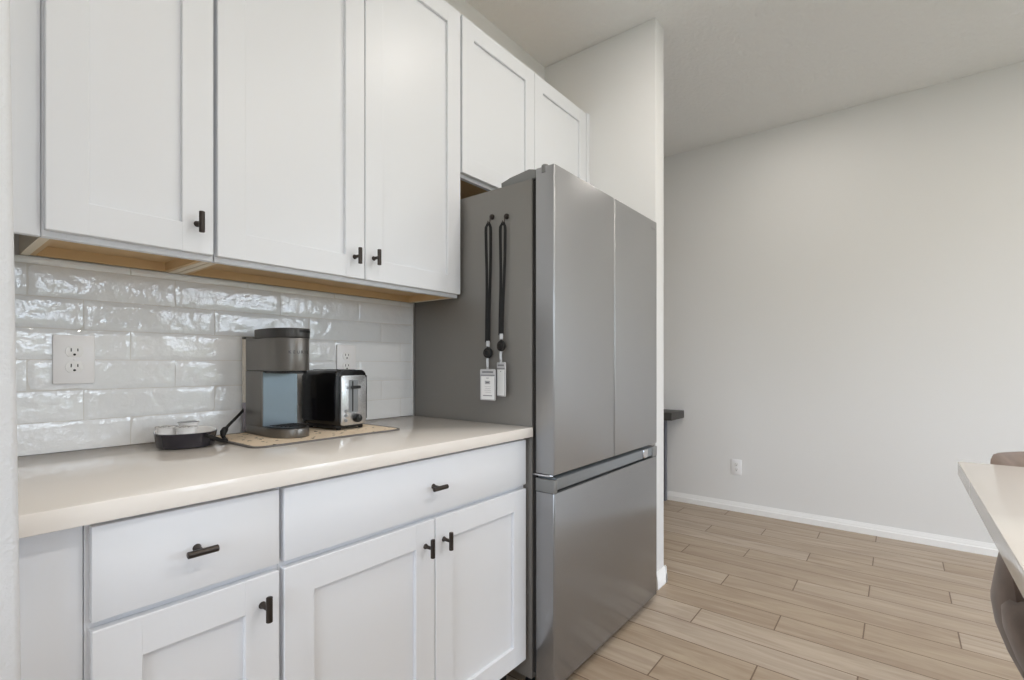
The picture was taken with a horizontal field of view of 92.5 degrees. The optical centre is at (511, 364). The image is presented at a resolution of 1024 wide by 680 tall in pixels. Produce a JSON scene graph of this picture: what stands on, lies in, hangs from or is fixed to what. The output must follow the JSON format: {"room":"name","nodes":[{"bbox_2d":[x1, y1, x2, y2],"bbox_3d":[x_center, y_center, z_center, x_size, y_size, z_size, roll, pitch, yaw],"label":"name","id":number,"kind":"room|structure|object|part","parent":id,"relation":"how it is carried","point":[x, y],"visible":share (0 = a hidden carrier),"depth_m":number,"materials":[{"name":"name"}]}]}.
{"room":"kitchen","nodes":[
{"label":"kitchen","id":0,"kind":"room"},
{"bbox_2d":[0,0,20,679],"bbox_3d":[-0.982,-0.305,0.845,0.672,2.873,0.133,0,0,38],"label":"wall","id":1,"kind":"structure","parent":0,"point":[10,639],"depth_m":0.67,"materials":[{"name":"white paint"}]},
{"bbox_2d":[14,0,544,456],"bbox_3d":[-1.334,-0.305,1.039,0.120,2.873,4.776,0,0,38],"label":"wall","id":2,"kind":"structure","parent":0,"point":[465,9],"depth_m":2.40,"materials":[{"name":"white paint"}]},
{"bbox_2d":[10,0,212,273],"bbox_3d":[-0.959,-0.813,1.146,0.334,1.111,0.391,0,0,38],"label":"upper cabinet","id":3,"kind":"object","parent":2,"relation":"attached to","point":[112,100],"visible":0.99,"depth_m":1.07,"materials":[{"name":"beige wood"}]},
{"bbox_3d":[-0.965,-0.275,1.200,0.258,0.032,0.282,0,0,38],"label":"panel","id":4,"kind":"part","parent":3,"relation":"part of","materials":[{"name":"brown wood"}]},
{"bbox_3d":[-0.747,-0.339,1.174,0.036,0.050,0.015,0,0,38],"label":"handle","id":5,"kind":"part","parent":3,"relation":"part of","materials":[{"name":"brown metal"}]},
{"bbox_2d":[14,254,412,455],"bbox_3d":[-0.816,-0.020,1.590,0.009,0.472,1.266,0,0,38],"label":"backsplash","id":6,"kind":"structure","parent":2,"relation":"attached to","point":[168,347],"depth_m":1.37,"materials":[{"name":"white tile"}]},
{"bbox_2d":[52,334,94,383],"bbox_3d":[-1.094,-0.012,1.225,0.008,0.121,0.080,0,0,38],"label":"wall outlet","id":7,"kind":"object","parent":6,"relation":"attached to","point":[73,356],"visible":1,"depth_m":1.22,"materials":[{"name":"white plastic"}]},
{"bbox_2d":[65,362,83,372],"bbox_3d":[-1.092,0.008,1.224,0.002,0.027,0.034,0,0,38],"label":"receptacle","id":8,"kind":"object","parent":7,"relation":"attached to","point":[70,367],"depth_m":1.22,"materials":[{"name":"white plastic"}]},
{"bbox_2d":[65,346,83,356],"bbox_3d":[-1.092,-0.031,1.224,0.002,0.027,0.034,0,0,38],"label":"receptacle","id":9,"kind":"object","parent":7,"relation":"attached to","point":[70,351],"depth_m":1.22,"materials":[{"name":"white plastic"}]},
{"bbox_2d":[336,345,355,369],"bbox_3d":[-0.618,-0.011,1.829,0.008,0.121,0.080,0,0,38],"label":"wall outlet","id":10,"kind":"object","parent":6,"relation":"attached to","point":[345,354],"visible":0.87,"depth_m":1.82,"materials":[{"name":"white plastic"}]},
{"bbox_2d":[343,363,350,368],"bbox_3d":[-0.616,0.009,1.827,0.002,0.027,0.034,0,0,38],"label":"receptacle","id":11,"kind":"object","parent":10,"relation":"attached to","point":[345,365],"depth_m":1.83,"materials":[{"name":"white plastic"}]},
{"bbox_2d":[343,352,350,359],"bbox_3d":[-0.616,-0.030,1.827,0.002,0.027,0.034,0,0,38],"label":"receptacle","id":12,"kind":"object","parent":10,"relation":"attached to","point":[346,355],"depth_m":1.83,"materials":[{"name":"white plastic"}]},
{"bbox_3d":[-0.425,-0.020,2.085,0.008,0.472,0.004,0,0,38],"label":"edge trim","id":13,"kind":"part","parent":6,"relation":"part of","materials":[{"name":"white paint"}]},
{"bbox_2d":[175,0,459,302],"bbox_3d":[-0.568,-0.813,1.641,0.334,1.111,0.864,0,0,38],"label":"upper cabinet","id":14,"kind":"object","parent":2,"relation":"attached to","point":[336,123],"visible":0.99,"depth_m":1.50,"materials":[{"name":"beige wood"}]},
{"bbox_3d":[-0.608,-0.815,1.395,0.020,1.090,0.428,0,0,38],"label":"door","id":15,"kind":"part","parent":14,"relation":"part of","materials":[{"name":"white paint"}]},
{"bbox_3d":[-0.597,-0.275,1.665,0.258,0.032,0.832,0,0,38],"label":"panel","id":16,"kind":"part","parent":14,"relation":"part of","materials":[{"name":"brown wood"}]},
{"bbox_3d":[-0.476,-0.334,1.517,0.036,0.050,0.015,0,0,38],"label":"handle","id":17,"kind":"part","parent":14,"relation":"part of","materials":[{"name":"brown metal"}]},
{"bbox_3d":[-0.432,-0.341,1.572,0.036,0.050,0.015,0,0,38],"label":"handle","id":18,"kind":"part","parent":14,"relation":"part of","materials":[{"name":"brown metal"}]},
{"bbox_3d":[-0.340,-0.815,1.734,0.020,1.090,0.430,0,0,38],"label":"door","id":19,"kind":"part","parent":14,"relation":"part of","materials":[{"name":"white paint"}]},
{"bbox_2d":[460,15,589,198],"bbox_3d":[-0.001,-1.051,2.388,0.298,0.634,1.004,0,0,38],"label":"upper cabinet","id":20,"kind":"object","parent":2,"relation":"attached to","point":[513,122],"visible":0.6,"depth_m":2.14,"materials":[{"name":"white wood"}]},
{"bbox_3d":[-0.027,-0.752,2.387,0.258,0.032,0.938,0,0,38],"label":"panel","id":21,"kind":"part","parent":20,"relation":"part of","materials":[{"name":"brown wood"}]},
{"bbox_3d":[0.082,-1.051,2.301,0.018,0.634,0.970,0,0,38],"label":"frame","id":22,"kind":"part","parent":20,"relation":"part of","materials":[{"name":"white paint"}]},
{"bbox_3d":[-0.052,-1.053,2.100,0.020,0.614,0.480,0,0,38],"label":"door","id":23,"kind":"part","parent":20,"relation":"part of","materials":[{"name":"white paint"}]},
{"bbox_3d":[0.246,-1.053,2.477,0.020,0.614,0.476,0,0,38],"label":"door","id":24,"kind":"part","parent":20,"relation":"part of","materials":[{"name":"white paint"}]},
{"bbox_2d":[545,18,663,570],"bbox_3d":[-0.176,-0.305,3.237,2.372,2.873,0.110,0,0,38],"label":"wall partition","id":25,"kind":"structure","parent":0,"point":[618,80],"depth_m":2.54,"materials":[{"name":"white paint"}]},
{"bbox_2d":[657,565,666,589],"bbox_3d":[0.764,1.089,2.503,0.012,0.084,0.124,0,0,38],"label":"baseboard","id":26,"kind":"structure","parent":25,"relation":"attached to","point":[661,574],"depth_m":2.49,"materials":[{"name":"white paint"}]},
{"bbox_2d":[465,0,1023,156],"bbox_3d":[0.520,-1.791,0.627,6.940,0.100,6.670,0,0,38],"label":"ceiling","id":27,"kind":"structure","parent":0,"point":[733,69],"depth_m":2.67,"materials":[{"name":"white paint"}]},
{"bbox_2d":[506,500,1023,679],"bbox_3d":[0.520,1.182,0.627,6.940,0.100,6.670,0,0,38],"label":"floor","id":28,"kind":"structure","parent":0,"point":[744,596],"depth_m":2.23,"materials":[{"name":"brown wood"}]},
{"bbox_2d":[19,488,278,679],"bbox_3d":[-0.829,0.692,1.050,0.655,0.879,0.388,0,0,38],"label":"base cabinet","id":29,"kind":"object","parent":28,"relation":"on","point":[188,592],"visible":0.91,"depth_m":0.85,"materials":[{"name":"white paint"}]},
{"bbox_3d":[-0.584,0.337,0.906,0.020,0.154,0.302,0,0,38],"label":"drawer","id":30,"kind":"part","parent":29,"relation":"part of","materials":[{"name":"white paint"}]},
{"bbox_3d":[-0.584,0.723,0.906,0.020,0.590,0.302,0,0,38],"label":"door","id":31,"kind":"part","parent":29,"relation":"part of","materials":[{"name":"white paint"}]},
{"bbox_3d":[-0.563,0.337,0.887,0.036,0.015,0.050,0,0,38],"label":"handle","id":32,"kind":"part","parent":29,"relation":"part of","materials":[{"name":"brown metal"}]},
{"bbox_3d":[-0.490,0.487,0.979,0.036,0.050,0.015,0,0,38],"label":"handle","id":33,"kind":"part","parent":29,"relation":"part of","materials":[{"name":"brown metal"}]},
{"bbox_2d":[277,439,525,679],"bbox_3d":[-0.440,0.692,1.542,0.655,0.879,0.862,0,0,38],"label":"base cabinet","id":34,"kind":"object","parent":28,"relation":"on","point":[415,569],"visible":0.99,"depth_m":1.30,"materials":[{"name":"white paint"}]},
{"bbox_2d":[17,415,532,538],"bbox_3d":[-0.568,0.234,1.396,0.638,0.034,1.261,0,0,38],"label":"countertop","id":35,"kind":"structure","parent":34,"relation":"on","point":[58,491],"depth_m":1.04,"materials":[{"name":"white stone"}]},
{"bbox_2d":[153,426,216,449],"bbox_3d":[-0.877,0.197,1.319,0.144,0.040,0.184,0,0,-37],"label":"dish","id":36,"kind":"object","parent":35,"relation":"on","point":[195,440],"visible":0.83,"depth_m":1.25,"materials":[{"name":"grey ceramic"}]},
{"bbox_2d":[155,425,176,434],"bbox_3d":[-0.907,0.187,1.288,0.051,0.047,0.051,0,0,38],"label":"pod","id":37,"kind":"object","parent":36,"relation":"in","point":[169,429],"visible":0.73,"depth_m":1.27,"materials":[{"name":"white plastic"}]},
{"bbox_3d":[-0.907,0.164,1.288,0.049,0.001,0.049,0,0,38],"label":"foil lid","id":38,"kind":"part","parent":37,"relation":"part of","materials":[{"name":"silver metal"}]},
{"bbox_2d":[174,425,197,433],"bbox_3d":[-0.856,0.187,1.287,0.051,0.047,0.051,0,0,38],"label":"pod","id":39,"kind":"object","parent":36,"relation":"in","point":[188,429],"visible":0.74,"depth_m":1.27,"materials":[{"name":"white plastic"}]},
{"bbox_3d":[-0.856,0.164,1.287,0.049,0.001,0.049,0,0,38],"label":"foil lid","id":40,"kind":"part","parent":39,"relation":"part of","materials":[{"name":"silver metal"}]},
{"bbox_2d":[177,421,199,432],"bbox_3d":[-0.881,0.180,1.335,0.051,0.047,0.051,0,0,38],"label":"pod","id":41,"kind":"object","parent":36,"relation":"in","point":[182,423],"visible":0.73,"depth_m":1.32,"materials":[{"name":"white plastic"}]},
{"bbox_3d":[-0.881,0.157,1.335,0.049,0.001,0.049,0,0,38],"label":"foil lid","id":42,"kind":"part","parent":41,"relation":"part of","materials":[{"name":"grey metal"}]},
{"bbox_2d":[216,423,399,447],"bbox_3d":[-0.633,0.215,1.536,0.320,0.004,0.480,0,0,38],"label":"drying mat","id":43,"kind":"object","parent":35,"relation":"on","point":[243,439],"visible":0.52,"depth_m":1.45,"materials":[{"name":"fabric"}]},
{"bbox_2d":[205,328,309,442],"bbox_3d":[-0.764,0.054,1.427,0.259,0.317,0.293,0,0,38],"label":"coffee maker","id":44,"kind":"object","parent":43,"relation":"on","point":[272,359],"visible":1,"depth_m":1.46,"materials":[{"name":"grey"}]},
{"bbox_3d":[-0.826,0.163,1.456,0.014,0.051,0.148,0,0,-10],"label":"power cord","id":45,"kind":"part","parent":44,"relation":"part of","materials":[{"name":"black rubber"}]},
{"bbox_3d":[-0.801,0.164,1.569,0.023,0.088,0.115,0,0,38],"label":"tank","id":46,"kind":"part","parent":44,"relation":"part of","materials":[{"name":"grey plastic"}]},
{"bbox_3d":[-0.801,0.021,1.569,0.023,0.197,0.115,0,0,38],"label":"water tank","id":47,"kind":"part","parent":44,"relation":"part of","materials":[{"name":"beige plastic"}]},
{"bbox_3d":[-0.706,0.105,1.494,0.002,0.161,0.106,0,0,38],"label":"plate","id":48,"kind":"part","parent":44,"relation":"part of","materials":[{"name":"blue plastic"}]},
{"bbox_3d":[-0.677,-0.090,1.472,0.178,0.028,0.116,0,0,38],"label":"lid","id":49,"kind":"part","parent":44,"relation":"part of","materials":[{"name":"grey"}]},
{"bbox_2d":[265,423,306,428],"bbox_3d":[-0.659,0.185,1.458,0.113,0.003,0.100,0,0,38],"label":"drip tray","id":50,"kind":"object","parent":44,"relation":"on","point":[267,425],"depth_m":1.45,"materials":[{"name":"black plastic"}]},
{"bbox_2d":[302,369,366,429],"bbox_3d":[-0.590,0.115,1.651,0.199,0.194,0.127,0,0,32],"label":"toaster","id":51,"kind":"object","parent":43,"relation":"on","point":[331,398],"visible":0.98,"depth_m":1.60,"materials":[{"name":"black metal"}]},
{"bbox_3d":[-0.522,0.117,1.612,0.008,0.161,0.101,0,0,32],"label":"panel","id":52,"kind":"part","parent":51,"relation":"part of","materials":[{"name":"silver metal"}]},
{"bbox_3d":[-0.513,0.075,1.602,0.016,0.010,0.037,0,0,32],"label":"lever","id":53,"kind":"part","parent":51,"relation":"part of","materials":[{"name":"black plastic"}]},
{"bbox_3d":[-0.507,0.177,1.613,0.016,0.028,0.028,0,0,32],"label":"browning knob","id":54,"kind":"part","parent":51,"relation":"part of","materials":[{"name":"black plastic"}]},
{"bbox_3d":[-0.353,0.723,1.199,0.020,0.590,0.424,0,0,38],"label":"door","id":55,"kind":"part","parent":34,"relation":"part of","materials":[{"name":"white paint"}]},
{"bbox_3d":[-0.222,0.337,1.365,0.020,0.154,0.848,0,0,38],"label":"drawer","id":56,"kind":"part","parent":34,"relation":"part of","materials":[{"name":"white paint"}]},
{"bbox_3d":[-0.221,0.495,1.320,0.036,0.050,0.015,0,0,38],"label":"handle","id":57,"kind":"part","parent":34,"relation":"part of","materials":[{"name":"brown metal"}]},
{"bbox_3d":[-0.203,0.338,1.343,0.036,0.015,0.050,0,0,38],"label":"handle","id":58,"kind":"part","parent":34,"relation":"part of","materials":[{"name":"brown metal"}]},
{"bbox_3d":[-0.178,0.494,1.374,0.036,0.050,0.015,0,0,38],"label":"handle","id":59,"kind":"part","parent":34,"relation":"part of","materials":[{"name":"brown metal"}]},
{"bbox_3d":[-0.089,0.723,1.532,0.020,0.590,0.420,0,0,38],"label":"door","id":60,"kind":"part","parent":34,"relation":"part of","materials":[{"name":"white paint"}]},
{"bbox_2d":[414,164,656,679],"bbox_3d":[0.139,0.224,2.215,0.713,1.814,0.894,0,0,38],"label":"refrigerator","id":61,"kind":"object","parent":28,"relation":"on","point":[579,355],"visible":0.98,"depth_m":1.83,"materials":[{"name":"grey metal"}]},
{"bbox_2d":[480,214,495,400],"bbox_3d":[-0.085,-0.211,1.804,0.074,0.687,0.030,0,0,38],"label":"lanyard","id":62,"kind":"object","parent":61,"relation":"hanging from","point":[487,376],"visible":1,"depth_m":1.80,"materials":[{"name":"black fabric"}]},
{"bbox_2d":[481,371,494,395],"bbox_3d":[-0.090,0.071,1.798,0.070,0.090,0.001,0,0,38],"label":"print","id":63,"kind":"object","parent":62,"relation":"attached to","point":[487,377],"depth_m":1.80,"materials":[{"name":"grey paper"}]},
{"bbox_2d":[497,213,508,396],"bbox_3d":[-0.037,-0.214,1.763,0.063,0.659,0.036,0,0,38],"label":"lanyard","id":64,"kind":"object","parent":61,"relation":"hanging from","point":[501,366],"visible":1,"depth_m":1.76,"materials":[{"name":"black fabric"}]},
{"bbox_3d":[0.248,-0.150,1.843,0.079,1.050,0.441,0,0,38],"label":"door","id":65,"kind":"part","parent":61,"relation":"part of","materials":[{"name":"silver metal"}]},
{"bbox_3d":[0.387,0.767,2.019,0.079,0.659,0.888,0,0,38],"label":"freezer drawer","id":66,"kind":"part","parent":61,"relation":"part of","materials":[{"name":"silver metal"}]},
{"bbox_3d":[0.525,-0.150,2.194,0.079,1.050,0.442,0,0,38],"label":"door","id":67,"kind":"part","parent":61,"relation":"part of","materials":[{"name":"silver metal"}]},
{"bbox_2d":[664,409,683,500],"bbox_3d":[0.854,0.755,4.278,1.197,0.752,0.282,0,0,38],"label":"console table","id":68,"kind":"object","parent":28,"relation":"on","point":[669,415],"visible":0.24,"depth_m":4.05,"materials":[{"name":"grey wood"}]},
{"bbox_3d":[1.265,0.785,4.079,0.040,0.692,0.036,0,0,38],"label":"leg","id":69,"kind":"part","parent":68,"relation":"part of","materials":[{"name":"black metal"}]},
{"bbox_2d":[958,461,1023,597],"bbox_3d":[0.591,0.674,-0.318,1.116,0.914,2.734,0,0,38],"label":"kitchen island","id":70,"kind":"object","parent":28,"relation":"on","point":[996,492],"visible":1,"depth_m":0.78,"materials":[{"name":"white stone"}]},
{"bbox_2d":[990,451,1023,678],"bbox_3d":[1.227,0.672,0.877,0.524,0.923,0.629,0,0,38],"label":"bar stool","id":71,"kind":"object","parent":28,"relation":"on","point":[1007,602],"visible":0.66,"depth_m":1.01,"materials":[{"name":"brown fabric"}]},
{"bbox_3d":[1.190,0.584,0.831,0.512,0.245,0.512,0,0,38],"label":"seat","id":72,"kind":"part","parent":71,"relation":"part of","materials":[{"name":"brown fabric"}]},
{"bbox_2d":[664,61,1023,543],"bbox_3d":[2.551,-0.305,3.197,6.940,2.873,0.120,0,0,38],"label":"wall","id":73,"kind":"structure","parent":0,"point":[844,288],"depth_m":3.30,"materials":[{"name":"white paint"}]},
{"bbox_2d":[731,459,741,474],"bbox_3d":[1.724,0.791,3.768,0.075,0.116,0.008,0,0,38],"label":"wall outlet","id":74,"kind":"object","parent":73,"relation":"attached to","point":[736,465],"visible":1,"depth_m":3.77,"materials":[{"name":"white plastic"}]},
{"bbox_2d":[667,491,998,556],"bbox_3d":[2.509,1.095,3.144,6.660,0.072,0.014,0,0,38],"label":"baseboard","id":75,"kind":"structure","parent":73,"relation":"attached to","point":[989,549],"depth_m":3.33,"materials":[{"name":"white paint"}]}
]}

